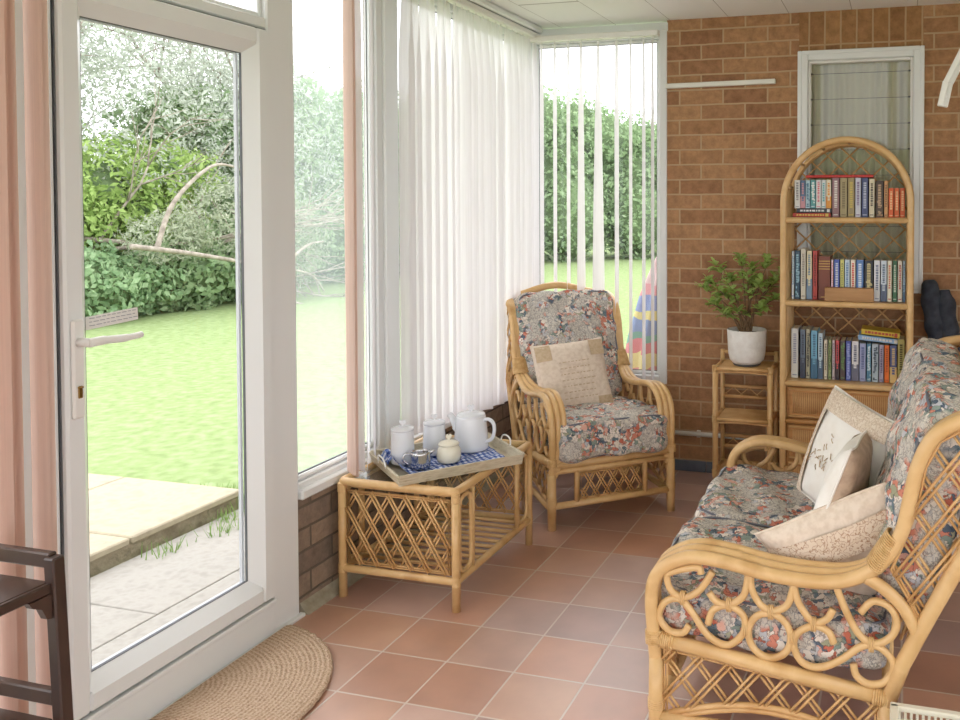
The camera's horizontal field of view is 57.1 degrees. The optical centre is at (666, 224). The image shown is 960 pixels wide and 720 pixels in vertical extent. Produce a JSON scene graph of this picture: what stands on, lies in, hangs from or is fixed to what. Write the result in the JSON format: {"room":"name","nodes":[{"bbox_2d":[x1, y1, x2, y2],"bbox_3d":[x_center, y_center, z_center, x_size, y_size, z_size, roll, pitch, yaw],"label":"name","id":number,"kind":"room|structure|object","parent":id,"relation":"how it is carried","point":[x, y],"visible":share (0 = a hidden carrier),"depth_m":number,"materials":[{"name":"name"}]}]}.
{"room":"sunroom","nodes":[
{"label":"sunroom","id":0,"kind":"room"},
{"bbox_2d":[298,399,523,612],"bbox_3d":[-1.673,1.216,1.455,0.120,0.550,6.585,0,2,15],"label":"wall","id":1,"kind":"structure","parent":0,"point":[318,558],"depth_m":3.01,"materials":[{"name":"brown brick"}]},
{"bbox_2d":[15,0,35,714],"bbox_3d":[-1.614,0.139,1.532,0.060,2.160,0.920,0,2,15],"label":"window","id":2,"kind":"structure","parent":1,"relation":"in","point":[18,3],"depth_m":1.95,"materials":[{"name":"white plastic"}]},
{"bbox_2d":[0,0,57,718],"bbox_3d":[-1.514,0.135,1.500,0.086,2.130,0.910,0,2,15],"label":"curtain","id":3,"kind":"object","parent":2,"relation":"attached to","point":[13,625],"visible":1,"depth_m":1.87,"materials":[{"name":"pink fabric"}]},
{"bbox_2d":[54,0,274,719],"bbox_3d":[-1.335,0.296,2.349,0.132,1.787,0.691,0,2,15],"label":"door","id":4,"kind":"structure","parent":1,"relation":"in","point":[96,685],"depth_m":2.32,"materials":[{"name":"white plastic"}]},
{"bbox_2d":[89,309,136,325],"bbox_3d":[-1.416,0.237,2.182,0.001,0.026,0.138,0,2,15],"label":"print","id":5,"kind":"object","parent":4,"relation":"attached to","point":[116,317],"depth_m":2.18,"materials":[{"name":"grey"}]},
{"bbox_2d":[47,0,305,719],"bbox_3d":[-1.362,0.176,2.396,0.094,2.280,0.887,0,2,15],"label":"door frame","id":6,"kind":"structure","parent":1,"relation":"attached to","point":[153,694],"depth_m":2.71,"materials":[{"name":"white plastic"}]},
{"bbox_2d":[292,0,384,488],"bbox_3d":[-1.199,-0.041,3.052,0.060,1.880,0.540,0,2,15],"label":"window","id":7,"kind":"structure","parent":1,"relation":"in","point":[314,473],"depth_m":3.27,"materials":[{"name":"white plastic"}]},
{"bbox_2d":[342,0,375,476],"bbox_3d":[-1.104,-0.043,3.021,0.080,1.855,0.470,0,2,15],"label":"window frame","id":8,"kind":"structure","parent":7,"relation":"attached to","point":[351,9],"depth_m":3.00,"materials":[{"name":"white plastic"}]},
{"bbox_2d":[381,0,397,447],"bbox_3d":[-1.113,-0.049,3.346,0.072,1.880,0.077,0,2,15],"label":"trim","id":9,"kind":"structure","parent":1,"relation":"attached to","point":[387,6],"depth_m":3.33,"materials":[{"name":"white plastic"}]},
{"bbox_2d":[298,410,482,499],"bbox_3d":[-0.998,0.879,3.720,0.052,0.035,1.822,0,2,15],"label":"trim","id":10,"kind":"structure","parent":1,"relation":"attached to","point":[332,479],"depth_m":2.95,"materials":[{"name":"white plastic"}]},
{"bbox_2d":[300,465,512,614],"bbox_3d":[-0.975,1.264,3.733,0.035,0.035,1.825,0,2,15],"label":"trim","id":11,"kind":"structure","parent":1,"relation":"attached to","point":[308,606],"depth_m":3.03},
{"bbox_2d":[395,0,524,424],"bbox_3d":[-0.947,-0.066,3.981,0.060,1.880,1.265,0,2,15],"label":"window","id":12,"kind":"structure","parent":1,"relation":"in","point":[435,1],"depth_m":3.40,"materials":[{"name":"white plastic"}]},
{"bbox_2d":[398,0,540,434],"bbox_3d":[-0.866,-0.045,3.905,0.056,1.898,1.340,0,2,15],"label":"vertical blind","id":13,"kind":"object","parent":12,"relation":"attached to","point":[468,94],"visible":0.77,"depth_m":3.77,"materials":[{"name":"white fabric"}]},
{"bbox_2d":[293,460,959,719],"bbox_3d":[0.173,1.403,1.009,3.720,0.100,6.685,0,2,15],"label":"floor","id":14,"kind":"structure","parent":0,"point":[553,627],"depth_m":2.71,"materials":[{"name":"tile"}]},
{"bbox_2d":[0,543,73,719],"bbox_3d":[-1.330,0.990,1.570,0.264,0.696,0.318,0,2,15],"label":"wooden chair","id":15,"kind":"object","parent":14,"relation":"on","point":[48,597],"visible":1,"depth_m":1.66,"materials":[{"name":"brown wood"}]},
{"bbox_2d":[0,574,45,603],"bbox_3d":[-1.330,0.702,1.563,0.200,0.012,0.255,0,2,15],"label":"shelf","id":16,"kind":"object","parent":15,"relation":"attached to","point":[13,589],"depth_m":1.63,"materials":[{"name":"brown wood"}]},
{"bbox_2d":[0,708,52,719],"bbox_3d":[-1.330,0.973,1.570,0.200,0.012,0.255,0,2,15],"label":"shelf","id":17,"kind":"object","parent":15,"relation":"attached to","point":[5,714],"depth_m":1.67,"materials":[{"name":"brown wood"}]},
{"bbox_2d":[150,625,332,719],"bbox_3d":[-1.153,1.308,2.303,0.370,0.021,0.841,0,2,15],"label":"mat","id":18,"kind":"object","parent":14,"relation":"on","point":[285,675],"visible":1,"depth_m":2.40,"materials":[{"name":"beige wicker"}]},
{"bbox_2d":[337,434,532,612],"bbox_3d":[-0.846,1.085,3.208,0.474,0.420,0.618,0,2,15],"label":"coffee table","id":19,"kind":"object","parent":14,"relation":"on","point":[453,513],"visible":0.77,"depth_m":2.97,"materials":[{"name":"wicker"}]},
{"bbox_2d":[369,432,524,486],"bbox_3d":[-0.812,0.843,3.138,0.484,0.067,0.362,-1,2,-34],"label":"wooden tray","id":20,"kind":"object","parent":19,"relation":"on","point":[513,456],"visible":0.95,"depth_m":3.03,"materials":[{"name":"brown wood"}]},
{"bbox_2d":[380,447,504,473],"bbox_3d":[-0.817,0.845,3.136,0.400,0.047,0.270,-1,2,-34],"label":"checked cloth","id":21,"kind":"object","parent":20,"relation":"on","point":[489,453],"visible":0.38,"depth_m":3.12,"materials":[{"name":"blue fabric"}]},
{"bbox_2d":[390,420,414,465],"bbox_3d":[-0.958,0.784,3.086,0.085,0.155,0.085,0,2,15],"label":"storage jar","id":22,"kind":"object","parent":21,"relation":"on","point":[402,436],"visible":0.94,"depth_m":3.05,"materials":[{"name":"white ceramic"}]},
{"bbox_2d":[402,448,433,469],"bbox_3d":[-0.882,0.832,3.030,0.092,0.062,0.076,0,2,15],"label":"milk jug","id":23,"kind":"object","parent":21,"relation":"on","point":[420,459],"visible":1,"depth_m":3.01,"materials":[{"name":"silver metal"}]},
{"bbox_2d":[423,414,445,455],"bbox_3d":[-0.874,0.784,3.198,0.085,0.149,0.085,0,2,15],"label":"storage jar","id":24,"kind":"object","parent":21,"relation":"on","point":[434,429],"visible":0.88,"depth_m":3.16,"materials":[{"name":"white ceramic"}]},
{"bbox_2d":[436,434,460,463],"bbox_3d":[-0.794,0.811,3.099,0.088,0.100,0.088,0,2,15],"label":"sugar pot","id":25,"kind":"object","parent":21,"relation":"on","point":[449,450],"visible":1,"depth_m":3.07,"materials":[{"name":"beige ceramic"}]},
{"bbox_2d":[447,404,495,452],"bbox_3d":[-0.747,0.772,3.255,0.131,0.169,0.168,-1,2,-37],"label":"teapot","id":26,"kind":"object","parent":21,"relation":"on","point":[469,426],"visible":0.96,"depth_m":3.21,"materials":[{"name":"white ceramic"}]},
{"bbox_2d":[506,282,675,531],"bbox_3d":[-0.401,0.789,4.051,0.603,0.968,0.901,-1,2,-25],"label":"rattan armchair","id":27,"kind":"object","parent":14,"relation":"on","point":[624,433],"visible":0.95,"depth_m":3.80,"materials":[{"name":"wicker"}]},
{"bbox_2d":[514,289,621,403],"bbox_3d":[-0.500,0.605,4.261,0.515,0.557,0.328,-1,2,-25],"label":"cushion","id":28,"kind":"object","parent":27,"relation":"on","point":[546,317],"depth_m":4.22,"materials":[{"name":"fabric"}]},
{"bbox_2d":[530,336,613,408],"bbox_3d":[-0.439,0.731,4.000,0.378,0.372,0.177,-1,2,-26],"label":"cushion","id":29,"kind":"object","parent":27,"relation":"on","point":[577,371],"visible":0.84,"depth_m":3.97,"materials":[{"name":"beige fabric"}]},
{"bbox_2d":[522,395,667,463],"bbox_3d":[-0.344,0.926,3.931,0.537,0.237,0.628,-1,2,-25],"label":"seat cushion","id":30,"kind":"object","parent":27,"relation":"on","point":[626,430],"depth_m":3.69,"materials":[{"name":"fabric"}]},
{"bbox_2d":[712,349,778,479],"bbox_3d":[0.385,0.948,4.151,0.297,0.645,0.218,0,2,15],"label":"plant stand","id":31,"kind":"object","parent":14,"relation":"on","point":[725,415],"visible":0.86,"depth_m":4.14,"materials":[{"name":"wicker"}]},
{"bbox_2d":[695,252,791,366],"bbox_3d":[0.368,0.404,4.136,0.480,0.548,0.197,1,2,19],"label":"potted plant","id":32,"kind":"object","parent":31,"relation":"on","point":[746,342],"visible":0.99,"depth_m":4.10,"materials":[{"name":"green plant"}]},
{"bbox_2d":[645,335,959,719],"bbox_3d":[0.500,0.843,2.567,0.900,0.938,1.141,0,2,15],"label":"sofa","id":33,"kind":"object","parent":14,"relation":"on","point":[716,581],"visible":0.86,"depth_m":2.09,"materials":[{"name":"wicker"}]},
{"bbox_2d":[695,464,814,528],"bbox_3d":[0.437,0.976,2.858,0.626,0.188,0.528,0,2,15],"label":"seat cushion","id":34,"kind":"object","parent":33,"relation":"on","point":[752,494],"depth_m":2.80,"materials":[{"name":"fabric"}]},
{"bbox_2d":[661,517,891,669],"bbox_3d":[0.300,0.990,2.354,0.627,0.190,0.528,0,2,15],"label":"seat cushion","id":35,"kind":"object","parent":33,"relation":"on","point":[769,635],"depth_m":2.13,"materials":[{"name":"fabric"}]},
{"bbox_2d":[754,482,885,595],"bbox_3d":[0.455,0.835,2.179,0.439,0.404,0.159,1,2,22],"label":"cushion","id":36,"kind":"object","parent":33,"relation":"on","point":[851,526],"visible":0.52,"depth_m":2.12,"materials":[{"name":"beige fabric"}]},
{"bbox_2d":[814,430,872,508],"bbox_3d":[0.470,0.722,2.280,0.141,0.335,0.327,1,2,26],"label":"cushion","id":37,"kind":"object","parent":33,"relation":"on","point":[848,473],"visible":0.57,"depth_m":2.17,"materials":[{"name":"white fabric"}]},
{"bbox_2d":[796,385,893,502],"bbox_3d":[0.519,0.679,2.474,0.168,0.362,0.369,0,2,-15],"label":"cushion","id":38,"kind":"object","parent":33,"relation":"on","point":[842,417],"visible":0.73,"depth_m":2.48,"materials":[{"name":"white fabric"}]},
{"bbox_2d":[875,364,959,612],"bbox_3d":[0.681,0.667,2.242,0.277,0.543,0.530,0,2,15],"label":"cushion","id":39,"kind":"object","parent":33,"relation":"on","point":[932,397],"depth_m":2.02,"materials":[{"name":"fabric"}]},
{"bbox_2d":[886,337,959,420],"bbox_3d":[0.817,0.654,2.747,0.278,0.544,0.530,0,2,15],"label":"cushion","id":40,"kind":"object","parent":33,"relation":"on","point":[943,352],"depth_m":2.65,"materials":[{"name":"fabric"}]},
{"bbox_2d":[779,136,913,472],"bbox_3d":[0.839,0.437,3.964,0.589,1.675,0.315,0,2,15],"label":"bookcase","id":41,"kind":"object","parent":14,"relation":"on","point":[802,401],"visible":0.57,"depth_m":3.88,"materials":[{"name":"wicker"}]},
{"bbox_2d":[791,325,801,377],"bbox_3d":[0.610,0.594,4.018,0.034,0.229,0.131,0,2,15],"label":"book","id":42,"kind":"object","parent":41,"relation":"on","point":[795,330],"visible":1,"depth_m":3.96,"materials":[{"name":"white paper"}]},
{"bbox_2d":[795,249,800,298],"bbox_3d":[0.621,0.229,4.005,0.024,0.225,0.131,0,2,15],"label":"book","id":43,"kind":"object","parent":41,"relation":"on","point":[798,251],"visible":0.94,"depth_m":3.94,"materials":[{"name":"blue paper"}]},
{"bbox_2d":[800,325,807,377],"bbox_3d":[0.646,0.595,4.008,0.024,0.226,0.131,0,2,15],"label":"book","id":44,"kind":"object","parent":41,"relation":"on","point":[803,329],"visible":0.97,"depth_m":3.95,"materials":[{"name":"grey paper"}]},
{"bbox_2d":[800,247,808,298],"bbox_3d":[0.647,0.225,3.998,0.025,0.234,0.131,0,2,15],"label":"book","id":45,"kind":"object","parent":41,"relation":"on","point":[803,250],"visible":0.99,"depth_m":3.94,"materials":[{"name":"beige paper"}]},
{"bbox_2d":[806,325,812,377],"bbox_3d":[0.669,0.594,4.002,0.020,0.229,0.131,0,2,15],"label":"book","id":46,"kind":"object","parent":41,"relation":"on","point":[809,328],"visible":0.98,"depth_m":3.94,"materials":[{"name":"beige paper"}]},
{"bbox_2d":[806,249,814,298],"bbox_3d":[0.673,0.230,3.991,0.025,0.225,0.131,0,2,15],"label":"book","id":47,"kind":"object","parent":41,"relation":"on","point":[809,275],"visible":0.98,"depth_m":3.93,"materials":[{"name":"beige paper"}]},
{"bbox_2d":[811,327,819,378],"bbox_3d":[0.696,0.597,3.994,0.030,0.224,0.131,0,2,15],"label":"book","id":48,"kind":"object","parent":41,"relation":"on","point":[814,332],"visible":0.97,"depth_m":3.93,"materials":[{"name":"blue paper"}]},
{"bbox_2d":[812,249,819,299],"bbox_3d":[0.699,0.230,3.984,0.022,0.225,0.131,0,2,15],"label":"book","id":49,"kind":"object","parent":41,"relation":"on","point":[816,253],"visible":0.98,"depth_m":3.92,"materials":[{"name":"red paper"}]},
{"bbox_2d":[818,329,824,378],"bbox_3d":[0.724,0.603,3.987,0.022,0.212,0.131,0,2,15],"label":"book","id":50,"kind":"object","parent":41,"relation":"on","point":[821,334],"visible":0.98,"depth_m":3.92,"materials":[{"name":"blue paper"}]},
{"bbox_2d":[818,255,832,299],"bbox_3d":[0.740,0.243,3.973,0.055,0.200,0.131,0,2,15],"label":"book","id":51,"kind":"object","parent":41,"relation":"on","point":[824,261],"visible":0.85,"depth_m":3.91,"materials":[{"name":"brown paper"}]},
{"bbox_2d":[832,178,839,216],"bbox_3d":[0.784,-0.126,3.936,0.034,0.179,0.121,0,2,15],"label":"book","id":52,"kind":"object","parent":41,"relation":"on","point":[835,181],"visible":0.91,"depth_m":3.88,"materials":[{"name":"red paper"}]},
{"bbox_2d":[840,337,846,379],"bbox_3d":[0.821,0.619,3.961,0.023,0.181,0.131,0,2,15],"label":"book","id":53,"kind":"object","parent":41,"relation":"on","point":[843,339],"visible":0.98,"depth_m":3.90,"materials":[{"name":"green paper"}]},
{"bbox_2d":[840,178,847,216],"bbox_3d":[0.818,-0.126,3.927,0.032,0.179,0.121,0,2,15],"label":"book","id":54,"kind":"object","parent":41,"relation":"on","point":[843,181],"visible":0.93,"depth_m":3.87,"materials":[{"name":"beige paper"}]},
{"bbox_2d":[825,287,873,302],"bbox_3d":[0.825,0.315,3.852,0.216,0.062,0.043,0,2,15],"label":"wooden block","id":55,"kind":"object","parent":41,"relation":"on","point":[839,294],"visible":1,"depth_m":3.83,"materials":[{"name":"brown wood"}]},
{"bbox_2d":[846,337,852,380],"bbox_3d":[0.846,0.619,3.954,0.024,0.181,0.131,0,2,15],"label":"book","id":56,"kind":"object","parent":41,"relation":"on","point":[849,339],"visible":0.99,"depth_m":3.89,"materials":[{"name":"blue paper"}]},
{"bbox_2d":[848,178,854,216],"bbox_3d":[0.851,-0.126,3.918,0.031,0.179,0.121,0,2,15],"label":"book","id":57,"kind":"object","parent":41,"relation":"on","point":[851,181],"visible":0.91,"depth_m":3.86,"materials":[{"name":"beige paper"}]},
{"bbox_2d":[851,337,859,380],"bbox_3d":[0.875,0.620,3.946,0.032,0.181,0.131,0,2,15],"label":"book","id":58,"kind":"object","parent":41,"relation":"on","point":[855,342],"visible":0.96,"depth_m":3.88,"materials":[{"name":"white paper"}]},
{"bbox_2d":[855,178,861,216],"bbox_3d":[0.880,-0.125,3.910,0.026,0.179,0.121,0,2,15],"label":"book","id":59,"kind":"object","parent":41,"relation":"on","point":[858,181],"visible":0.91,"depth_m":3.85,"materials":[{"name":"grey paper"}]},
{"bbox_2d":[856,258,864,287],"bbox_3d":[0.893,0.250,3.932,0.034,0.186,0.131,0,2,15],"label":"book","id":60,"kind":"object","parent":41,"relation":"on","point":[859,262],"visible":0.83,"depth_m":3.87,"materials":[{"name":"blue paper"}]},
{"bbox_2d":[859,340,866,381],"bbox_3d":[0.907,0.624,3.938,0.029,0.173,0.131,0,2,15],"label":"book","id":61,"kind":"object","parent":41,"relation":"on","point":[863,344],"visible":0.94,"depth_m":3.88,"materials":[{"name":"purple paper"}]},
{"bbox_2d":[861,178,868,216],"bbox_3d":[0.909,-0.125,3.902,0.030,0.179,0.121,0,2,15],"label":"book","id":62,"kind":"object","parent":41,"relation":"on","point":[865,181],"visible":0.97,"depth_m":3.85,"materials":[{"name":"blue paper"}]},
{"bbox_2d":[806,175,873,178],"bbox_3d":[0.801,-0.223,3.934,0.300,0.013,0.131,0,2,15],"label":"book","id":63,"kind":"object","parent":62,"relation":"on","point":[807,176],"visible":1,"depth_m":3.88,"materials":[{"name":"red paper"}]},
{"bbox_2d":[864,259,873,287],"bbox_3d":[0.931,0.252,3.921,0.040,0.184,0.131,0,2,15],"label":"book","id":64,"kind":"object","parent":41,"relation":"on","point":[868,263],"visible":0.76,"depth_m":3.86,"materials":[{"name":"grey paper"}]},
{"bbox_2d":[866,341,871,381],"bbox_3d":[0.934,0.624,3.930,0.021,0.173,0.131,0,2,15],"label":"book","id":65,"kind":"object","parent":41,"relation":"on","point":[869,343],"visible":0.98,"depth_m":3.87,"materials":[{"name":"blue paper"}]},
{"bbox_2d":[869,179,874,216],"bbox_3d":[0.939,-0.122,3.894,0.025,0.172,0.121,0,2,15],"label":"book","id":66,"kind":"object","parent":41,"relation":"on","point":[871,181],"visible":0.96,"depth_m":3.84,"materials":[{"name":"beige paper"}]},
{"bbox_2d":[872,342,878,381],"bbox_3d":[0.961,0.624,3.923,0.030,0.173,0.131,0,2,15],"label":"book","id":67,"kind":"object","parent":41,"relation":"on","point":[875,345],"visible":0.98,"depth_m":3.86,"materials":[{"name":"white paper"}]},
{"bbox_2d":[874,259,880,300],"bbox_3d":[0.966,0.252,3.912,0.028,0.185,0.131,0,2,15],"label":"book","id":68,"kind":"object","parent":41,"relation":"on","point":[877,262],"visible":0.98,"depth_m":3.85,"materials":[{"name":"white paper"}]},
{"bbox_2d":[876,181,883,216],"bbox_3d":[0.971,-0.117,3.885,0.034,0.164,0.121,0,2,15],"label":"book","id":69,"kind":"object","parent":41,"relation":"on","point":[879,184],"visible":0.99,"depth_m":3.83,"materials":[{"name":"brown paper"}]},
{"bbox_2d":[880,259,886,301],"bbox_3d":[0.995,0.252,3.904,0.027,0.185,0.131,0,2,15],"label":"book","id":70,"kind":"object","parent":41,"relation":"on","point":[883,292],"visible":0.99,"depth_m":3.84,"materials":[{"name":"white paper"}]},
{"bbox_2d":[890,344,896,382],"bbox_3d":[1.038,0.626,3.902,0.030,0.170,0.131,0,2,15],"label":"book","id":71,"kind":"object","parent":41,"relation":"on","point":[893,347],"visible":0.94,"depth_m":3.84,"materials":[{"name":"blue paper"}]},
{"bbox_2d":[858,331,897,344],"bbox_3d":[0.977,0.518,3.916,0.186,0.040,0.121,0,2,15],"label":"book","id":72,"kind":"object","parent":71,"relation":"on","point":[860,336],"visible":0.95,"depth_m":3.86,"materials":[{"name":"blue paper"}]},
{"bbox_2d":[861,325,899,338],"bbox_3d":[0.984,0.491,3.919,0.172,0.041,0.121,0,2,15],"label":"book","id":73,"kind":"object","parent":72,"relation":"on","point":[866,330],"visible":1,"depth_m":3.87,"materials":[{"name":"yellow paper"}]},
{"bbox_2d":[897,335,904,377],"bbox_3d":[1.070,0.613,3.893,0.031,0.198,0.131,0,2,15],"label":"book","id":74,"kind":"object","parent":41,"relation":"on","point":[901,342],"visible":0.8,"depth_m":3.83,"materials":[{"name":"yellow paper"}]},
{"bbox_2d":[890,702,959,719],"bbox_3d":[0.651,1.216,1.724,0.391,0.233,0.381,0,2,15],"label":"storage basket","id":75,"kind":"object","parent":14,"relation":"on","point":[896,708],"visible":1,"depth_m":1.92,"materials":[{"name":"beige plastic"}]},
{"bbox_2d":[487,0,959,28],"bbox_3d":[0.163,-0.995,0.908,3.920,0.080,6.805,0,2,15],"label":"ceiling","id":76,"kind":"structure","parent":0,"point":[547,14],"depth_m":4.09,"materials":[{"name":"white paint"}]},
{"bbox_2d":[937,49,959,107],"bbox_3d":[0.996,-0.704,2.879,0.153,0.607,0.052,0,2,15],"label":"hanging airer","id":77,"kind":"object","parent":76,"relation":"hanging from","point":[947,84],"visible":1,"depth_m":2.88,"materials":[{"name":"white plastic"}]},
{"bbox_2d":[542,3,959,467],"bbox_3d":[1.001,0.164,4.175,3.800,2.410,0.120,0,2,15],"label":"wall","id":78,"kind":"structure","parent":0,"point":[731,150],"depth_m":4.28,"materials":[{"name":"brown brick"}]},
{"bbox_2d":[467,0,542,33],"bbox_3d":[-1.591,-0.950,1.375,0.150,0.035,6.585,0,2,15],"label":"trim","id":79,"kind":"structure","parent":78,"relation":"attached to","point":[485,4],"depth_m":4.12,"materials":[{"name":"white plastic"}]},
{"bbox_2d":[531,22,667,383],"bbox_3d":[-0.395,-0.085,4.513,0.845,1.930,0.068,0,2,15],"label":"window","id":80,"kind":"structure","parent":78,"relation":"in","point":[660,374],"depth_m":4.40,"materials":[{"name":"white plastic"}]},
{"bbox_2d":[526,29,659,379],"bbox_3d":[-0.390,-0.097,4.417,0.725,1.780,0.085,0,2,15],"label":"vertical blind","id":81,"kind":"object","parent":80,"relation":"attached to","point":[598,212],"visible":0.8,"depth_m":4.41,"materials":[{"name":"white fabric"}]},
{"bbox_2d":[675,459,711,472],"bbox_3d":[1.268,1.245,4.063,2.610,0.055,0.012,0,2,15],"label":"baseboard","id":82,"kind":"structure","parent":78,"relation":"attached to","point":[683,465],"depth_m":4.36,"materials":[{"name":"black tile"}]},
{"bbox_2d":[666,79,775,88],"bbox_3d":[0.266,-0.709,4.277,0.560,0.029,0.022,0,2,15],"label":"rail","id":83,"kind":"object","parent":78,"relation":"attached to","point":[756,81],"visible":1,"depth_m":4.26,"materials":[{"name":"white plastic"}]},
{"bbox_2d":[797,45,924,293],"bbox_3d":[0.935,-0.270,4.134,0.595,1.186,0.072,0,2,15],"label":"window","id":84,"kind":"structure","parent":78,"relation":"in","point":[915,55],"depth_m":4.07,"materials":[{"name":"white plastic"}]},
{"bbox_2d":[811,61,909,277],"bbox_3d":[0.961,-0.262,4.229,0.639,1.200,0.044,0,2,15],"label":"window blind","id":85,"kind":"object","parent":84,"relation":"hanging from","point":[876,84],"visible":0.27,"depth_m":4.22,"materials":[{"name":"beige fabric"}]},
{"bbox_2d":[799,5,923,50],"bbox_3d":[0.947,-0.942,4.160,0.585,0.197,0.121,0,2,15],"label":"lintel","id":86,"kind":"object","parent":78,"relation":"attached to","point":[888,26],"visible":0.79,"depth_m":4.10,"materials":[{"name":"brown brick"}]},
{"bbox_2d":[920,280,959,355],"bbox_3d":[1.289,0.491,3.979,0.203,0.471,0.104,0,2,15],"label":"garment","id":87,"kind":"object","parent":78,"relation":"hanging from","point":[938,306],"visible":0.67,"depth_m":3.94,"materials":[{"name":"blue fabric"}]},
{"label":"outside","id":88,"kind":"structure","parent":0,"visible":0},
{"bbox_2d":[86,244,656,505],"bbox_3d":[-14.068,0.781,31.877,80.000,0.220,90.000,0,2,15],"label":"lawn","id":89,"kind":"structure","parent":88,"point":[162,403],"depth_m":6.91,"materials":[{"name":"green plant"}]},
{"bbox_2d":[80,21,113,143],"bbox_3d":[-9.441,-2.539,11.884,4.822,7.487,5.057,1,2,27],"label":"tree","id":90,"kind":"object","parent":89,"relation":"on","point":[85,95],"visible":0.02,"depth_m":12.89,"materials":[{"name":"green plant"}]},
{"bbox_2d":[84,239,189,316],"bbox_3d":[-7.484,0.714,10.585,1.779,1.275,3.238,1,2,29],"label":"shrub","id":91,"kind":"object","parent":89,"relation":"on","point":[113,282],"visible":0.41,"depth_m":10.73,"materials":[{"name":"green plant"}]},
{"bbox_2d":[82,120,227,254],"bbox_3d":[-7.976,-0.187,11.779,2.247,2.529,3.466,1,2,21],"label":"shrub","id":92,"kind":"object","parent":89,"relation":"on","point":[102,198],"visible":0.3,"depth_m":11.67,"materials":[{"name":"green plant"}]},
{"bbox_2d":[80,20,239,237],"bbox_3d":[-9.127,-2.973,13.440,5.074,8.271,5.595,-1,2,-21],"label":"tree","id":93,"kind":"object","parent":89,"relation":"on","point":[119,60],"visible":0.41,"depth_m":12.57,"materials":[{"name":"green plant"}]},
{"bbox_2d":[111,474,243,559],"bbox_3d":[-2.833,1.356,4.145,2.347,0.085,0.810,0,2,15],"label":"grass tufts","id":94,"kind":"object","parent":89,"relation":"on","point":[227,530],"visible":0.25,"depth_m":3.87,"materials":[{"name":"green plant"}]},
{"bbox_2d":[126,216,241,312],"bbox_3d":[-6.802,0.584,12.418,1.488,1.429,2.653,0,2,9],"label":"shrub","id":95,"kind":"object","parent":89,"relation":"on","point":[209,282],"visible":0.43,"depth_m":11.87,"materials":[{"name":"green plant"}]},
{"bbox_2d":[81,22,362,244],"bbox_3d":[-8.053,-2.086,15.396,5.413,6.386,5.079,0,2,4],"label":"tree","id":96,"kind":"object","parent":89,"relation":"on","point":[229,67],"visible":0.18,"depth_m":14.65,"materials":[{"name":"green plant"}]},
{"bbox_2d":[102,82,343,288],"bbox_3d":[-7.557,-0.606,15.052,3.581,3.678,3.808,0,2,-9],"label":"shrub","id":97,"kind":"object","parent":89,"relation":"on","point":[138,119],"visible":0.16,"depth_m":14.14,"materials":[{"name":"green plant"}]},
{"bbox_2d":[84,80,399,303],"bbox_3d":[-5.692,-0.363,12.678,3.314,3.256,5.178,1,2,43],"label":"tree","id":98,"kind":"object","parent":89,"relation":"on","point":[129,245],"visible":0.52,"depth_m":11.65,"materials":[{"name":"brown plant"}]},
{"bbox_2d":[238,76,399,283],"bbox_3d":[-6.864,-0.902,16.907,3.572,4.172,3.782,0,2,-12],"label":"shrub","id":99,"kind":"object","parent":89,"relation":"on","point":[337,245],"visible":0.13,"depth_m":15.86,"materials":[{"name":"green plant"}]},
{"bbox_2d":[543,84,624,262],"bbox_3d":[-2.817,-1.406,22.546,3.503,4.882,4.018,0,2,15],"label":"shrub","id":100,"kind":"object","parent":89,"relation":"on","point":[548,103],"visible":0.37,"depth_m":21.47,"materials":[{"name":"green plant"}]},
{"bbox_2d":[562,99,656,259],"bbox_3d":[-1.245,-1.200,23.738,3.567,4.408,3.803,0,2,-8],"label":"shrub","id":101,"kind":"object","parent":89,"relation":"on","point":[607,121],"visible":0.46,"depth_m":22.51,"materials":[{"name":"green plant"}]},
{"bbox_2d":[625,256,656,369],"bbox_3d":[-0.051,0.669,4.967,0.476,1.422,0.472,0,2,15],"label":"parasol","id":102,"kind":"object","parent":89,"relation":"on","point":[637,318],"visible":0.12,"depth_m":4.89,"materials":[{"name":"fabric"}]},
{"bbox_2d":[632,122,656,178],"bbox_3d":[0.414,-0.989,24.484,3.612,3.947,3.805,0,2,-11],"label":"shrub","id":103,"kind":"object","parent":89,"relation":"on","point":[647,145],"visible":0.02,"depth_m":23.13,"materials":[{"name":"green plant"}]},
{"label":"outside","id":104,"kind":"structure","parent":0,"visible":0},
{"bbox_2d":[90,497,237,577],"bbox_3d":[-3.313,1.409,3.862,2.155,0.138,1.260,0,2,15],"label":"stone edging","id":105,"kind":"object","parent":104,"point":[132,550],"depth_m":3.73,"materials":[{"name":"stone"}]},
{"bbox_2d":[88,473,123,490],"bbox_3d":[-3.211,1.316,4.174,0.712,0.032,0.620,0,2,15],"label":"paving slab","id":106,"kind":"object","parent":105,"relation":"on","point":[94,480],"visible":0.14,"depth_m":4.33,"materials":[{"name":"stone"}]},
{"bbox_2d":[89,533,128,561],"bbox_3d":[-2.685,1.337,3.363,0.712,0.032,0.650,0,2,15],"label":"paving slab","id":107,"kind":"object","parent":105,"relation":"on","point":[100,545],"visible":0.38,"depth_m":3.52,"materials":[{"name":"stone"}]},
{"bbox_2d":[88,477,238,542],"bbox_3d":[-2.516,1.321,3.985,0.712,0.032,0.620,0,2,15],"label":"paving slab","id":108,"kind":"object","parent":105,"relation":"on","point":[135,509],"visible":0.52,"depth_m":3.99,"materials":[{"name":"stone"}]},
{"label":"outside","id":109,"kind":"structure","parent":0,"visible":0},
{"bbox_2d":[90,510,244,665],"bbox_3d":[-2.159,1.487,1.907,1.050,0.085,4.390,0,2,15],"label":"patio","id":110,"kind":"structure","parent":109,"point":[132,599],"depth_m":3.33,"materials":[{"name":"beige stone"}]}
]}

